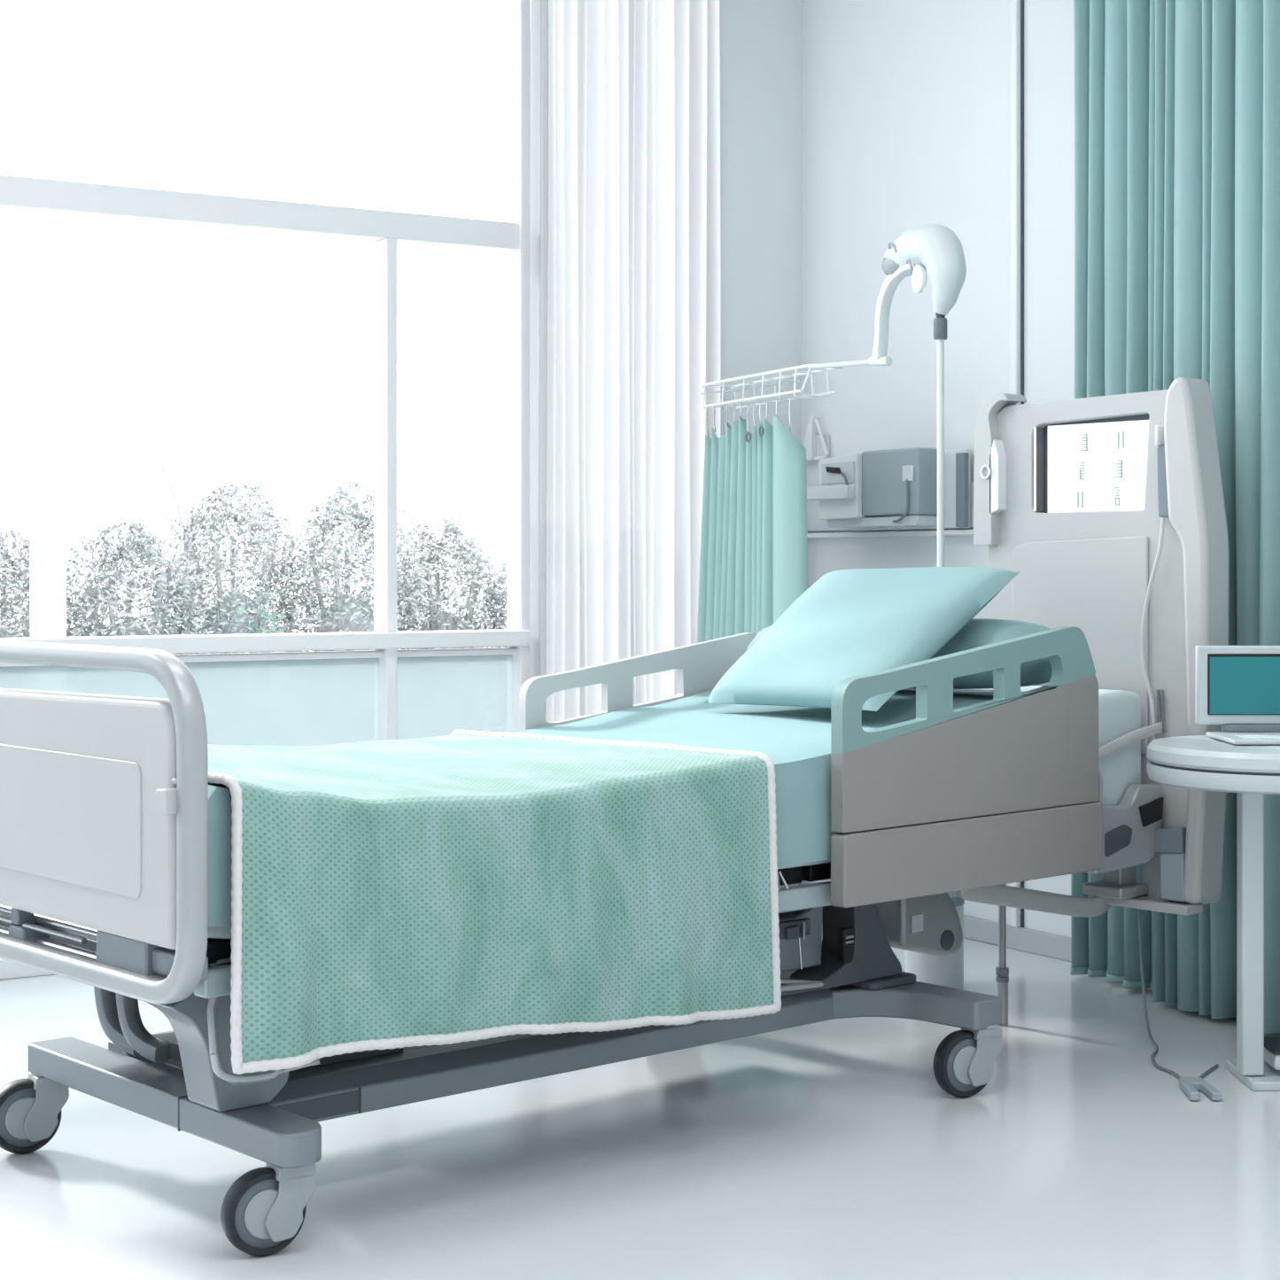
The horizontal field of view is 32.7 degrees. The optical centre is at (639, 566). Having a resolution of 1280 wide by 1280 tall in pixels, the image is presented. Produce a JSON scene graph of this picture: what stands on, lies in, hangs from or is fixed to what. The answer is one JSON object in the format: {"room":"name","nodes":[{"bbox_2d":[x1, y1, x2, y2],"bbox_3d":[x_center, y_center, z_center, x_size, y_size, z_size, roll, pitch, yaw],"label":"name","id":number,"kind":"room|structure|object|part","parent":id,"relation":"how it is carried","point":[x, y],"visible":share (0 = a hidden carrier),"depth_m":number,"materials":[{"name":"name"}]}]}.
{"room":"hospital room","nodes":[
{"label":"hospital room","id":0,"kind":"room"},
{"bbox_2d":[0,938,1279,1279],"bbox_3d":[-0.065,1.050,2.411,5.550,0.100,6.750,0,0,-32],"label":"floor","id":1,"kind":"structure","parent":0,"point":[834,1149],"depth_m":3.62,"materials":[{"name":"plastic"}]},
{"bbox_2d":[0,377,1229,1256],"bbox_3d":[-0.028,0.302,4.175,2.475,1.396,1.106,0,0,-42],"label":"hospital bed","id":2,"kind":"object","parent":1,"relation":"on","point":[1109,512],"visible":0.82,"depth_m":4.09,"materials":[{"name":"grey plastic"}]},
{"bbox_3d":[-0.943,0.363,3.412,0.050,0.349,0.926,0,0,-42],"label":"footboard panel","id":3,"kind":"part","parent":2,"relation":"part of","materials":[{"name":"grey plastic"}]},
{"bbox_3d":[-0.950,0.369,3.405,0.038,0.504,1.020,0,0,-42],"label":"footboard","id":4,"kind":"part","parent":2,"relation":"part of","materials":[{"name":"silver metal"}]},
{"bbox_3d":[-0.664,0.560,3.656,0.640,0.032,0.800,0,0,-42],"label":"deck panel","id":5,"kind":"part","parent":2,"relation":"part of","materials":[{"name":"black plastic"}]},
{"bbox_3d":[-0.555,0.672,3.188,0.185,0.147,0.048,0,0,-42],"label":"hanging handle","id":6,"kind":"part","parent":2,"relation":"part of","materials":[{"name":"silver metal"}]},
{"bbox_3d":[0.211,0.597,3.867,2.250,0.039,0.034,0,0,-42],"label":"deck rail","id":7,"kind":"part","parent":2,"relation":"part of","materials":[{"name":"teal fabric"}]},
{"bbox_3d":[0.029,0.262,4.890,0.746,0.216,0.022,0,0,-42],"label":"rail","id":8,"kind":"part","parent":2,"relation":"part of","materials":[{"name":"grey plastic"}]},
{"bbox_2d":[207,685,1140,938],"bbox_3d":[-0.059,0.401,4.192,2.253,0.282,0.854,0,0,-42],"label":"mattress","id":9,"kind":"object","parent":2,"relation":"on","point":[1119,710],"visible":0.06,"depth_m":4.56,"materials":[{"name":"fabric"}]},
{"bbox_2d":[208,690,993,926],"bbox_3d":[-0.171,0.412,4.093,1.986,0.287,0.890,0,0,-42],"label":"fitted sheet","id":10,"kind":"object","parent":9,"relation":"on","point":[796,740],"visible":0.16,"depth_m":4.21,"materials":[{"name":"teal fabric"}]},
{"bbox_2d":[207,729,781,1074],"bbox_3d":[-0.473,0.535,3.792,1.099,0.486,0.988,0,0,-42],"label":"throw blanket","id":11,"kind":"object","parent":10,"relation":"on","point":[461,886],"visible":0.83,"depth_m":3.46,"materials":[{"name":"teal fabric"}]},
{"bbox_2d":[704,566,1019,711],"bbox_3d":[0.442,0.144,4.542,0.432,0.288,0.540,0,0,-42],"label":"pillow","id":12,"kind":"object","parent":10,"relation":"on","point":[849,623],"visible":0.91,"depth_m":4.47,"materials":[{"name":"teal fabric"}]},
{"bbox_2d":[745,618,1052,689],"bbox_3d":[0.579,0.184,4.734,0.250,0.155,0.765,0,0,-42],"label":"pillow","id":13,"kind":"object","parent":10,"relation":"on","point":[977,632],"visible":0.18,"depth_m":4.46,"materials":[{"name":"teal fabric"}]},
{"bbox_3d":[-0.189,0.560,4.077,0.590,0.032,0.800,0,0,-42],"label":"deck panel","id":14,"kind":"part","parent":2,"relation":"part of","materials":[{"name":"black plastic"}]},
{"bbox_3d":[0.262,0.772,4.065,0.291,0.053,0.014,0,0,-42],"label":"push rod","id":15,"kind":"part","parent":2,"relation":"part of","materials":[{"name":"silver metal"}]},
{"bbox_3d":[0.232,0.781,4.062,0.380,0.043,0.030,0,0,-42],"label":"link arm","id":16,"kind":"part","parent":2,"relation":"part of","materials":[{"name":"metal"}]},
{"bbox_3d":[0.185,0.560,4.409,0.370,0.032,0.800,0,0,-42],"label":"deck panel","id":17,"kind":"part","parent":2,"relation":"part of","materials":[{"name":"black plastic"}]},
{"bbox_2d":[837,926,855,962],"bbox_3d":[0.395,0.723,4.167,0.033,0.065,0.014,0,0,-42],"label":"socket","id":18,"kind":"object","parent":2,"relation":"attached to","point":[846,935],"depth_m":4.16,"materials":[{"name":"plastic"}]},
{"bbox_3d":[0.570,0.715,4.569,0.199,0.198,0.120,0,0,-42],"label":"motor","id":19,"kind":"part","parent":2,"relation":"part of","materials":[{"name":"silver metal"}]},
{"bbox_3d":[0.640,0.778,4.551,0.042,0.042,0.016,0,0,-42],"label":"motor knob","id":20,"kind":"part","parent":2,"relation":"part of","materials":[{"name":"plastic"}]},
{"bbox_3d":[0.633,0.228,4.174,0.746,0.216,0.028,0,0,-42],"label":"rail","id":21,"kind":"part","parent":2,"relation":"part of","materials":[{"name":"teal plastic"}]},
{"bbox_3d":[0.811,-0.204,4.939,0.030,0.167,0.025,0,0,-42],"label":"clip plate","id":22,"kind":"part","parent":2,"relation":"part of","materials":[{"name":"white plastic"}]},
{"bbox_3d":[0.818,-0.221,4.960,0.070,0.342,0.099,0,0,-42],"label":"grip post","id":23,"kind":"part","parent":2,"relation":"part of","materials":[{"name":"grey plastic"}]},
{"bbox_3d":[1.012,0.176,4.780,0.060,1.103,0.590,0,0,-42],"label":"headboard","id":24,"kind":"part","parent":2,"relation":"part of","materials":[{"name":"grey plastic"}]},
{"bbox_3d":[0.922,0.615,4.761,0.100,0.170,0.380,0,0,-42],"label":"headboard mount","id":25,"kind":"part","parent":2,"relation":"part of","materials":[{"name":"silver metal"}]},
{"bbox_3d":[1.033,0.340,4.559,0.345,0.141,0.012,0,0,-40],"label":"release lever","id":26,"kind":"part","parent":2,"relation":"part of","materials":[{"name":"grey plastic"}]},
{"bbox_2d":[1138,797,1163,826],"bbox_3d":[1.070,0.513,4.571,0.080,0.057,0.008,0,0,-42],"label":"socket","id":27,"kind":"object","parent":2,"relation":"attached to","point":[1150,809],"depth_m":4.57,"materials":[{"name":"black plastic"}]},
{"bbox_3d":[1.088,0.168,4.621,0.016,0.544,0.060,0,0,-42],"label":"cord","id":28,"kind":"part","parent":2,"relation":"part of","materials":[{"name":"white plastic"}]},
{"bbox_3d":[1.102,0.305,4.615,0.008,0.090,0.021,0,0,-42],"label":"cord","id":29,"kind":"part","parent":2,"relation":"part of","materials":[{"name":"grey plastic"}]},
{"bbox_3d":[1.165,0.152,4.566,0.095,1.096,0.107,0,0,-42],"label":"grip post","id":30,"kind":"part","parent":2,"relation":"part of","materials":[{"name":"grey plastic"}]},
{"bbox_2d":[808,224,966,988],"bbox_3d":[0.597,0.089,5.392,0.143,1.822,0.593,0,0,-32],"label":"lamp","id":31,"kind":"object","parent":1,"relation":"on","point":[935,249],"visible":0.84,"depth_m":5.19,"materials":[{"name":"white plastic"}]},
{"bbox_2d":[701,363,843,409],"bbox_3d":[0.355,-0.484,5.896,0.131,0.084,0.529,0,0,-32],"label":"wire rack","id":32,"kind":"object","parent":31,"relation":"attached to","point":[810,371],"visible":0.98,"depth_m":5.86,"materials":[{"name":"white metal"}]},
{"bbox_3d":[0.298,-0.452,5.870,0.008,0.020,0.465,0,0,-32],"label":"rail","id":33,"kind":"part","parent":32,"relation":"part of","materials":[{"name":"white metal"}]},
{"bbox_2d":[697,397,808,643],"bbox_3d":[0.291,0.136,5.934,0.068,1.169,0.559,0,0,-32],"label":"curtain","id":34,"kind":"object","parent":32,"relation":"hanging from","point":[754,556],"visible":0.6,"depth_m":5.93,"materials":[{"name":"teal fabric"}]},
{"bbox_3d":[0.313,-0.507,5.873,0.027,0.038,0.524,0,0,-32],"label":"rail","id":35,"kind":"part","parent":32,"relation":"part of","materials":[{"name":"white metal"}]},
{"bbox_3d":[0.392,-0.452,5.928,0.008,0.020,0.465,0,0,-32],"label":"rail","id":36,"kind":"part","parent":32,"relation":"part of","materials":[{"name":"white metal"}]},
{"bbox_3d":[0.398,-0.507,5.925,0.027,0.038,0.524,0,0,-32],"label":"rail","id":37,"kind":"part","parent":32,"relation":"part of","materials":[{"name":"white metal"}]},
{"bbox_3d":[0.626,-0.627,5.322,0.040,0.227,0.195,0,0,-25],"label":"arm","id":38,"kind":"part","parent":31,"relation":"part of","materials":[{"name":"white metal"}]},
{"bbox_2d":[1136,896,1222,1101],"bbox_3d":[1.092,0.850,4.361,0.126,0.302,0.569,0,0,0],"label":"power cable","id":39,"kind":"object","parent":1,"relation":"on","point":[1190,1085],"visible":1,"depth_m":4.20,"materials":[{"name":"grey plastic"}]},
{"bbox_2d":[1146,735,1279,1091],"bbox_3d":[1.232,0.670,4.218,0.494,0.660,0.494,0,0,-42],"label":"side table","id":40,"kind":"object","parent":1,"relation":"on","point":[1206,763],"visible":0.98,"depth_m":4.20,"materials":[{"name":"plastic"}]},
{"bbox_2d":[1194,645,1279,744],"bbox_3d":[1.278,0.248,4.272,0.324,0.181,0.228,0,0,0],"label":"laptop","id":41,"kind":"object","parent":40,"relation":"on","point":[1237,687],"visible":1,"depth_m":4.36,"materials":[{"name":"plastic"}]},
{"bbox_3d":[1.180,0.699,4.218,0.043,0.563,0.040,0,0,0],"label":"leg","id":42,"kind":"part","parent":40,"relation":"part of","materials":[{"name":"metal"}]},
{"bbox_3d":[1.302,0.991,4.258,0.270,0.018,0.200,0,0,0],"label":"foot plate","id":43,"kind":"part","parent":40,"relation":"part of","materials":[{"name":"laminate"}]},
{"bbox_3d":[1.310,0.934,4.258,0.185,0.008,0.128,0,0,0],"label":"foot box lid","id":44,"kind":"part","parent":40,"relation":"part of","materials":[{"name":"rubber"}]},
{"bbox_2d":[801,0,1074,937],"bbox_3d":[2.235,-0.500,3.824,0.150,3.000,6.750,0,0,-32],"label":"wall","id":45,"kind":"structure","parent":0,"point":[905,104],"depth_m":6.02,"materials":[{"name":"white paint"}]},
{"bbox_2d":[720,0,801,443],"bbox_3d":[-1.856,-0.500,5.184,5.400,3.000,0.150,0,0,-32],"label":"wall","id":46,"kind":"structure","parent":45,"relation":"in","point":[761,40],"depth_m":6.45,"materials":[{"name":"white paint"}]},
{"bbox_2d":[0,0,720,979],"bbox_3d":[-1.751,-0.440,5.204,4.600,2.880,0.146,0,0,-32],"label":"window","id":47,"kind":"structure","parent":46,"relation":"attached to","point":[384,693],"depth_m":5.81,"materials":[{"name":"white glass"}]},
{"bbox_3d":[-1.752,0.975,5.210,4.505,0.050,0.095,0,0,-32],"label":"rail","id":48,"kind":"part","parent":47,"relation":"part of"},
{"bbox_3d":[-1.221,0.596,5.534,1.230,0.708,0.006,0,0,-32],"label":"frosted panel","id":49,"kind":"part","parent":47,"relation":"part of","materials":[{"name":"white glass"}]},
{"bbox_3d":[-2.017,0.208,5.029,3.965,0.067,0.125,0,0,-32],"label":"sill","id":50,"kind":"part","parent":47,"relation":"part of","materials":[{"name":"white paint"}]},
{"bbox_3d":[-0.515,0.596,5.967,0.385,0.708,0.006,0,0,-32],"label":"frosted panel","id":51,"kind":"part","parent":47,"relation":"part of","materials":[{"name":"white glass"}]},
{"bbox_2d":[802,416,830,461],"bbox_3d":[0.521,-0.379,6.443,0.030,0.131,0.129,0,0,-32],"label":"wall hook","id":52,"kind":"object","parent":45,"relation":"attached to","point":[817,444],"visible":0.93,"depth_m":6.44,"materials":[{"name":"white plastic"}]},
{"bbox_3d":[0.503,-0.380,6.472,0.030,0.130,0.061,0,0,-32],"label":"plate","id":53,"kind":"part","parent":52,"relation":"part of","materials":[{"name":"white plastic"}]},
{"bbox_3d":[0.540,-0.355,6.429,0.012,0.070,0.055,0,0,-32],"label":"hook plate","id":54,"kind":"part","parent":52,"relation":"part of","materials":[{"name":"white plastic"}]},
{"bbox_2d":[806,447,970,530],"bbox_3d":[0.679,-0.213,6.039,0.146,0.218,0.575,0,0,-32],"label":"medical equipment","id":55,"kind":"object","parent":45,"relation":"attached to","point":[892,489],"visible":0.96,"depth_m":5.97,"materials":[{"name":"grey plastic"}]},
{"bbox_2d":[806,485,853,500],"bbox_3d":[0.533,-0.209,6.167,0.030,0.038,0.205,0,0,-32],"label":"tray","id":56,"kind":"object","parent":55,"relation":"on","point":[821,492],"depth_m":6.13,"materials":[{"name":"white plastic"}]},
{"bbox_3d":[0.558,-0.265,6.150,0.005,0.060,0.150,0,0,-32],"label":"frame","id":57,"kind":"part","parent":55,"relation":"part of","materials":[{"name":"plastic"}]},
{"bbox_3d":[0.572,-0.235,6.104,0.010,0.061,0.037,0,0,-22],"label":"spout","id":58,"kind":"part","parent":55,"relation":"part of","materials":[{"name":"grey plastic"}]},
{"bbox_3d":[0.726,-0.254,5.904,0.006,0.043,0.045,0,0,-32],"label":"label plate","id":59,"kind":"part","parent":55,"relation":"part of","materials":[{"name":"white plastic"}]},
{"bbox_3d":[0.862,-0.205,5.835,0.018,0.199,0.035,0,0,-32],"label":"panel","id":60,"kind":"part","parent":55,"relation":"part of","materials":[{"name":"grey plastic"}]},
{"bbox_2d":[806,481,973,531],"bbox_3d":[0.734,-0.167,6.108,0.018,0.123,0.925,0,0,-32],"label":"trim","id":61,"kind":"structure","parent":45,"relation":"attached to","point":[814,523],"depth_m":6.43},
{"bbox_2d":[807,529,973,538],"bbox_3d":[0.726,-0.092,6.109,0.030,0.015,0.935,0,0,-32],"label":"shelf","id":62,"kind":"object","parent":45,"relation":"attached to","point":[947,532],"depth_m":6.12,"materials":[{"name":"white metal"}]},
{"bbox_2d":[798,881,1070,961],"bbox_3d":[2.152,0.970,3.802,0.014,0.060,6.400,0,0,-32],"label":"baseboard","id":63,"kind":"structure","parent":45,"relation":"attached to","point":[1031,941],"depth_m":5.68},
{"bbox_2d":[1009,0,1020,927],"bbox_3d":[0.983,-0.530,5.699,0.022,2.940,0.028,0,0,-32],"label":"trim","id":64,"kind":"structure","parent":45,"relation":"attached to","point":[1014,4],"depth_m":5.69,"materials":[{"name":"white metal"}]},
{"bbox_2d":[1020,0,1023,927],"bbox_3d":[0.997,-0.530,5.689,0.008,2.940,0.004,0,0,-31],"label":"trim","id":65,"kind":"structure","parent":45,"relation":"attached to","point":[1021,1],"depth_m":5.69,"materials":[{"name":"metal"}]},
{"bbox_3d":[-0.065,-2.050,2.411,5.550,0.100,6.750,0,0,-32],"label":"ceiling","id":66,"kind":"structure","parent":0,"visible":0},
{"bbox_2d":[529,0,720,721],"bbox_3d":[-0.031,-0.506,6.128,0.700,2.988,0.051,0,0,-32],"label":"sheer curtain","id":67,"kind":"object","parent":66,"relation":"hanging from","point":[624,104],"visible":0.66,"depth_m":6.11,"materials":[{"name":"white fabric"}]},
{"bbox_2d":[1070,0,1155,990],"bbox_3d":[1.158,-0.506,5.163,0.087,2.988,0.400,0,0,-32],"label":"privacy curtain","id":68,"kind":"object","parent":66,"relation":"hanging from","point":[1114,40],"visible":0.31,"depth_m":5.18,"materials":[{"name":"teal fabric"}]},
{"bbox_2d":[1151,0,1279,1033],"bbox_3d":[1.484,-0.506,4.448,0.120,2.988,1.240,0,0,-32],"label":"privacy curtain","id":69,"kind":"object","parent":66,"relation":"hanging from","point":[1217,234],"visible":0.6,"depth_m":4.77,"materials":[{"name":"teal fabric"}]},
{"label":"outside","id":70,"kind":"structure","parent":0,"visible":0},
{"bbox_3d":[-7.471,1.200,19.485,32.000,0.100,29.600,0,0,-32],"label":"ground","id":71,"kind":"structure","parent":70,"visible":0},
{"bbox_2d":[29,531,66,637],"bbox_3d":[-2.695,0.495,9.932,0.140,1.310,0.120,0,0,-32],"label":"post","id":72,"kind":"object","parent":71,"relation":"on","point":[47,549],"visible":0.44,"depth_m":9.88,"materials":[{"name":"white paint"}]},
{"bbox_2d":[0,527,101,637],"bbox_3d":[-3.100,0.478,10.683,1.006,1.350,0.950,0,0,-32],"label":"shrub","id":73,"kind":"object","parent":71,"relation":"on","point":[10,567],"visible":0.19,"depth_m":10.60,"materials":[{"name":"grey plant"}]},
{"bbox_3d":[-3.111,0.621,10.695,0.426,1.063,0.396,0,0,-32],"label":"stem","id":74,"kind":"part","parent":73,"relation":"part of","materials":[{"name":"grey plant"}]},
{"bbox_2d":[66,520,223,654],"bbox_3d":[-2.534,0.460,10.888,1.017,1.385,0.950,0,0,-32],"label":"shrub","id":75,"kind":"object","parent":71,"relation":"on","point":[130,626],"visible":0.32,"depth_m":10.79,"materials":[{"name":"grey plant"}]},
{"bbox_3d":[-2.537,0.606,10.907,0.426,1.092,0.396,0,0,-32],"label":"stem","id":76,"kind":"part","parent":75,"relation":"part of","materials":[{"name":"grey plant"}]},
{"bbox_2d":[106,407,254,654],"bbox_3d":[-2.465,0.140,11.888,0.845,2.021,0.220,0,0,-32],"label":"bare tree","id":77,"kind":"object","parent":71,"relation":"on","point":[196,478],"visible":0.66,"depth_m":11.89,"materials":[{"name":"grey plant"}]},
{"bbox_2d":[144,480,325,654],"bbox_3d":[-2.088,0.349,11.309,1.017,1.607,0.965,0,0,-32],"label":"shrub","id":78,"kind":"object","parent":71,"relation":"on","point":[225,606],"visible":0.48,"depth_m":11.21,"materials":[{"name":"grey plant"}]},
{"bbox_3d":[-2.088,0.528,11.323,0.426,1.248,0.396,0,0,-32],"label":"stem","id":79,"kind":"part","parent":78,"relation":"part of","materials":[{"name":"grey plant"}]},
{"bbox_2d":[212,605,295,653],"bbox_3d":[-1.794,0.667,10.245,0.603,0.970,0.534,0,0,-32],"label":"shrub","id":80,"kind":"object","parent":71,"relation":"on","point":[266,616],"visible":0.03,"depth_m":10.22,"materials":[{"name":"green plant"}]},
{"bbox_2d":[264,480,446,651],"bbox_3d":[-1.506,0.345,11.513,1.012,1.614,0.939,0,0,-40],"label":"shrub","id":81,"kind":"object","parent":71,"relation":"on","point":[348,612],"visible":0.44,"depth_m":11.41,"materials":[{"name":"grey plant"}]},
{"bbox_3d":[-1.514,0.529,11.535,0.426,1.246,0.396,0,0,-32],"label":"stem","id":82,"kind":"part","parent":81,"relation":"part of","materials":[{"name":"grey plant"}]},
{"bbox_2d":[370,514,507,649],"bbox_3d":[-1.062,0.433,11.929,1.016,1.439,0.940,0,0,-42],"label":"shrub","id":83,"kind":"object","parent":71,"relation":"on","point":[453,622],"visible":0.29,"depth_m":11.84,"materials":[{"name":"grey plant"}]},
{"bbox_3d":[-1.065,0.592,11.951,0.426,1.120,0.396,0,0,-32],"label":"stem","id":84,"kind":"part","parent":83,"relation":"part of","materials":[{"name":"grey plant"}]},
{"bbox_2d":[473,558,507,647],"bbox_3d":[-0.488,0.443,12.135,1.024,1.419,0.936,0,0,-32],"label":"shrub","id":85,"kind":"object","parent":71,"relation":"on","point":[504,566],"visible":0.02,"depth_m":12.04,"materials":[{"name":"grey plant"}]}
]}

